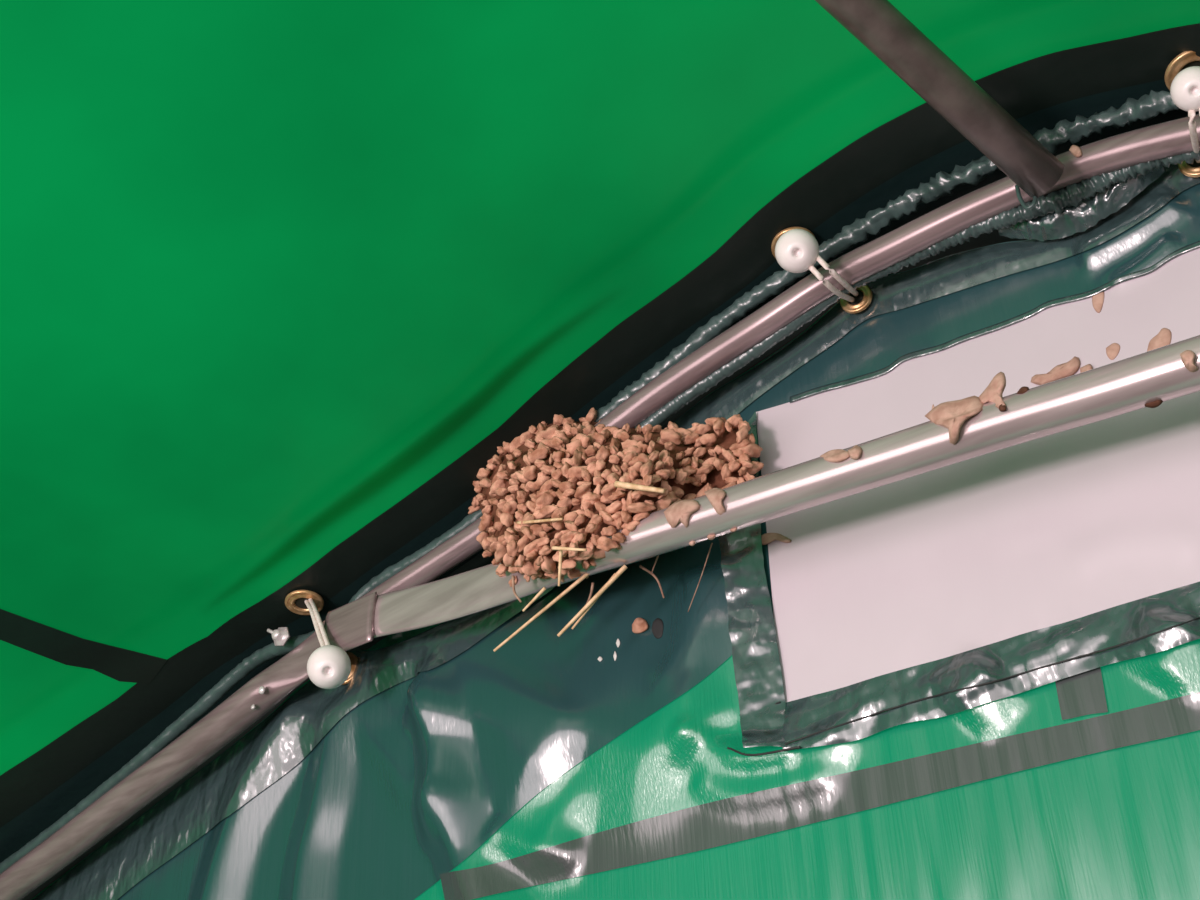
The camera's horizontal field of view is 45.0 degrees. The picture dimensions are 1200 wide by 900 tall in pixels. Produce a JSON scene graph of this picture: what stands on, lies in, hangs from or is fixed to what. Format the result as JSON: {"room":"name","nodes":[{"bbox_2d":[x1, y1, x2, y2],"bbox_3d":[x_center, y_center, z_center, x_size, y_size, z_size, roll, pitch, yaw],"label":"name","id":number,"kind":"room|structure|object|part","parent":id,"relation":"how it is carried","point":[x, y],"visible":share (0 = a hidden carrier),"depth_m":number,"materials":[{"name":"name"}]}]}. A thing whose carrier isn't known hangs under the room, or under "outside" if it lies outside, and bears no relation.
{"room":"tent interior","nodes":[
{"label":"tent interior","id":0,"kind":"room"},
{"bbox_2d":[0,0,1199,899],"bbox_3d":[0.423,-0.531,-0.107,3.936,0.488,1.364,-26,-41,30],"label":"canopy","id":1,"kind":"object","parent":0,"point":[280,280],"depth_m":0.82,"materials":[{"name":"green fabric"}]},
{"bbox_2d":[815,0,1063,197],"bbox_3d":[0.150,-0.192,0.704,0.196,0.080,0.022,22,-41,-31],"label":"strut","id":2,"kind":"object","parent":1,"relation":"attached to","point":[878,25],"visible":1,"depth_m":0.70,"materials":[{"name":"metal"}]},
{"bbox_2d":[1015,184,1037,209],"bbox_3d":[0.218,-0.131,0.738,0.012,0.023,0.005,-17,-37,21],"label":"wire hook","id":3,"kind":"object","parent":2,"relation":"attached to","point":[1017,188],"visible":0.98,"depth_m":0.73,"materials":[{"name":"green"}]},
{"bbox_2d":[31,150,1199,899],"bbox_3d":[0.847,0.466,-0.189,3.926,2.166,0.039,-26,-41,30],"label":"wall","id":4,"kind":"structure","parent":0,"point":[445,765],"depth_m":0.81,"materials":[{"name":"green plastic"}]},
{"bbox_2d":[632,618,647,632],"bbox_3d":[0.023,0.102,0.853,0.014,0.012,0.005,-26,-41,30],"label":"crumb","id":5,"kind":"object","parent":4,"relation":"on","point":[639,625],"visible":1,"depth_m":0.85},
{"bbox_2d":[652,618,662,638],"bbox_3d":[0.034,0.104,0.843,0.008,0.014,0.002,-26,-41,30],"label":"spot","id":6,"kind":"object","parent":4,"relation":"attached to","point":[657,626],"visible":1,"depth_m":0.84,"materials":[{"name":"grey"}]},
{"bbox_2d":[322,114,1199,625],"bbox_3d":[0.121,-0.053,0.815,0.790,0.114,0.018,-26,-41,30],"label":"pipe","id":7,"kind":"object","parent":4,"relation":"attached to","point":[1172,138],"visible":0.7,"depth_m":0.82,"materials":[{"name":"metal"}]},
{"bbox_2d":[0,627,320,899],"bbox_3d":[-0.348,0.257,1.060,0.470,0.164,0.028,-26,-41,30],"label":"pipe","id":8,"kind":"object","parent":7,"relation":"attached to","point":[267,689],"visible":0.87,"depth_m":1.03,"materials":[{"name":"metal"}]},
{"bbox_2d":[324,335,1199,650],"bbox_3d":[0.103,0.016,0.750,0.737,0.119,0.031,-26,-41,30],"label":"crossbar","id":9,"kind":"object","parent":8,"relation":"attached to","point":[1124,386],"visible":0.91,"depth_m":0.72,"materials":[{"name":"metal"}]},
{"bbox_2d":[304,598,350,688],"bbox_3d":[-0.177,0.124,0.958,0.036,0.097,0.084,9,-36,-15],"label":"ball bungee","id":10,"kind":"object","parent":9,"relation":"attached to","point":[328,666],"visible":1,"depth_m":0.91,"materials":[{"name":"white plastic"}]},
{"bbox_3d":[-0.191,0.117,0.969,0.006,0.072,0.066,14,-38,-22],"label":"cord","id":11,"kind":"part","parent":10,"relation":"part of","materials":[{"name":"white fabric"}]},
{"bbox_3d":[-0.188,0.117,0.967,0.006,0.074,0.067,14,-38,-22],"label":"cord","id":12,"kind":"part","parent":10,"relation":"part of","materials":[{"name":"white fabric"}]},
{"bbox_2d":[468,407,763,651],"bbox_3d":[-0.019,0.024,0.865,0.232,0.206,0.106,-26,-41,30],"label":"nest","id":13,"kind":"object","parent":9,"relation":"on","point":[552,496],"visible":0.92,"depth_m":0.82,"materials":[{"name":"soil"}]},
{"bbox_2d":[664,499,699,527],"bbox_3d":[0.044,0.033,0.774,0.025,0.020,0.011,-26,-41,30],"label":"smear","id":14,"kind":"object","parent":9,"relation":"attached to","point":[681,511],"visible":1,"depth_m":0.77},
{"bbox_2d":[707,535,715,539],"bbox_3d":[0.058,0.045,0.772,0.010,0.009,0.006,-26,-41,30],"label":"drip","id":15,"kind":"object","parent":9,"relation":"attached to","point":[710,537],"visible":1,"depth_m":0.77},
{"bbox_2d":[704,488,725,514],"bbox_3d":[0.060,0.026,0.763,0.017,0.020,0.009,-26,-41,30],"label":"smear","id":16,"kind":"object","parent":9,"relation":"attached to","point":[715,496],"visible":1,"depth_m":0.76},
{"bbox_2d":[820,449,849,461],"bbox_3d":[0.117,0.003,0.724,0.019,0.013,0.007,-26,-41,30],"label":"smear","id":17,"kind":"object","parent":9,"relation":"attached to","point":[836,455],"visible":1,"depth_m":0.72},
{"bbox_2d":[848,445,861,459],"bbox_3d":[0.126,0.001,0.716,0.006,0.013,0.012,-2,-34,0],"label":"smear","id":18,"kind":"object","parent":9,"relation":"attached to","point":[855,452],"visible":1,"depth_m":0.71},
{"bbox_2d":[925,396,983,444],"bbox_3d":[0.167,-0.016,0.687,0.031,0.028,0.013,-26,-41,30],"label":"smear","id":19,"kind":"object","parent":9,"relation":"attached to","point":[952,415],"visible":1,"depth_m":0.68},
{"bbox_2d":[979,372,1005,407],"bbox_3d":[0.183,-0.027,0.680,0.016,0.024,0.008,-26,-41,30],"label":"smear","id":20,"kind":"object","parent":9,"relation":"attached to","point":[994,391],"visible":1,"depth_m":0.68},
{"bbox_2d":[999,404,1005,411],"bbox_3d":[0.186,-0.020,0.672,0.003,0.010,0.008,-12,-36,15],"label":"smear","id":21,"kind":"object","parent":9,"relation":"attached to","point":[1002,408],"visible":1,"depth_m":0.67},
{"bbox_2d":[1017,386,1028,393],"bbox_3d":[0.195,-0.028,0.672,0.007,0.006,0.004,-26,-41,30],"label":"smear","id":22,"kind":"object","parent":9,"relation":"attached to","point":[1024,389],"visible":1,"depth_m":0.67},
{"bbox_2d":[1145,400,1162,407],"bbox_3d":[0.243,-0.021,0.639,0.010,0.008,0.006,-26,-41,30],"label":"drip","id":23,"kind":"object","parent":9,"relation":"attached to","point":[1156,403],"visible":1,"depth_m":0.64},
{"bbox_2d":[1180,350,1197,371],"bbox_3d":[0.253,-0.038,0.622,0.006,0.011,0.012,-16,-37,19],"label":"smear","id":24,"kind":"object","parent":9,"relation":"attached to","point":[1188,356],"visible":1,"depth_m":0.62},
{"bbox_2d":[775,229,858,302],"bbox_3d":[0.128,-0.100,0.819,0.072,0.033,0.025,24,-42,-33],"label":"ball bungee","id":25,"kind":"object","parent":7,"relation":"attached to","point":[796,250],"visible":1,"depth_m":0.80,"materials":[{"name":"white plastic"}]},
{"bbox_3d":[0.134,-0.092,0.823,0.010,0.024,0.056,-26,-41,30],"label":"cord","id":26,"kind":"part","parent":25,"relation":"part of","materials":[{"name":"white rubber"}]},
{"bbox_3d":[0.138,-0.096,0.822,0.010,0.024,0.056,-23,-39,27],"label":"cord","id":27,"kind":"part","parent":25,"relation":"part of","materials":[{"name":"white fabric"}]},
{"bbox_2d":[1069,145,1081,156],"bbox_3d":[0.245,-0.155,0.749,0.006,0.011,0.003,-26,-41,30],"label":"mud speck","id":28,"kind":"object","parent":7,"relation":"attached to","point":[1075,150],"visible":1,"depth_m":0.75},
{"bbox_2d":[1170,66,1199,162],"bbox_3d":[0.291,-0.155,0.703,0.021,0.030,0.073,-15,-37,18],"label":"ball bungee","id":29,"kind":"object","parent":7,"relation":"attached to","point":[1185,87],"visible":1,"depth_m":0.68,"materials":[{"name":"white plastic"}]},
{"bbox_3d":[0.291,-0.152,0.710,0.006,0.027,0.060,-16,-37,20],"label":"cord","id":30,"kind":"part","parent":29,"relation":"part of","materials":[{"name":"white rubber"}]},
{"bbox_2d":[718,241,1199,755],"bbox_3d":[0.252,-0.003,0.703,0.468,0.228,0.021,-24,-40,29],"label":"window","id":31,"kind":"structure","parent":4,"relation":"in","point":[964,585],"depth_m":0.73,"materials":[{"name":"white plastic"}]},
{"bbox_2d":[761,533,791,544],"bbox_3d":[0.098,0.050,0.818,0.022,0.012,0.003,-26,-41,30],"label":"smear","id":32,"kind":"object","parent":31,"relation":"attached to","point":[766,538],"visible":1,"depth_m":0.82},
{"bbox_2d":[1031,356,1079,384],"bbox_3d":[0.233,-0.040,0.745,0.028,0.012,0.006,-26,-41,30],"label":"smear","id":33,"kind":"object","parent":31,"relation":"attached to","point":[1067,369],"visible":0.89,"depth_m":0.74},
{"bbox_2d":[1080,364,1092,372],"bbox_3d":[0.246,-0.041,0.734,0.007,0.007,0.005,-26,-41,30],"label":"smear","id":34,"kind":"object","parent":31,"relation":"attached to","point":[1087,367],"visible":0.7,"depth_m":0.73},
{"bbox_2d":[1092,292,1103,312],"bbox_3d":[0.257,-0.077,0.748,0.007,0.015,0.001,-26,-41,30],"label":"smear","id":35,"kind":"object","parent":31,"relation":"attached to","point":[1097,300],"visible":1,"depth_m":0.75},
{"bbox_2d":[1106,343,1119,359],"bbox_3d":[0.258,-0.050,0.729,0.007,0.010,0.001,-26,-41,30],"label":"smear","id":36,"kind":"object","parent":31,"relation":"attached to","point":[1112,350],"visible":1,"depth_m":0.73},
{"bbox_2d":[1147,328,1171,351],"bbox_3d":[0.275,-0.054,0.715,0.014,0.013,0.002,-26,-41,30],"label":"smear","id":37,"kind":"object","parent":31,"relation":"attached to","point":[1163,338],"visible":0.77,"depth_m":0.71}
]}

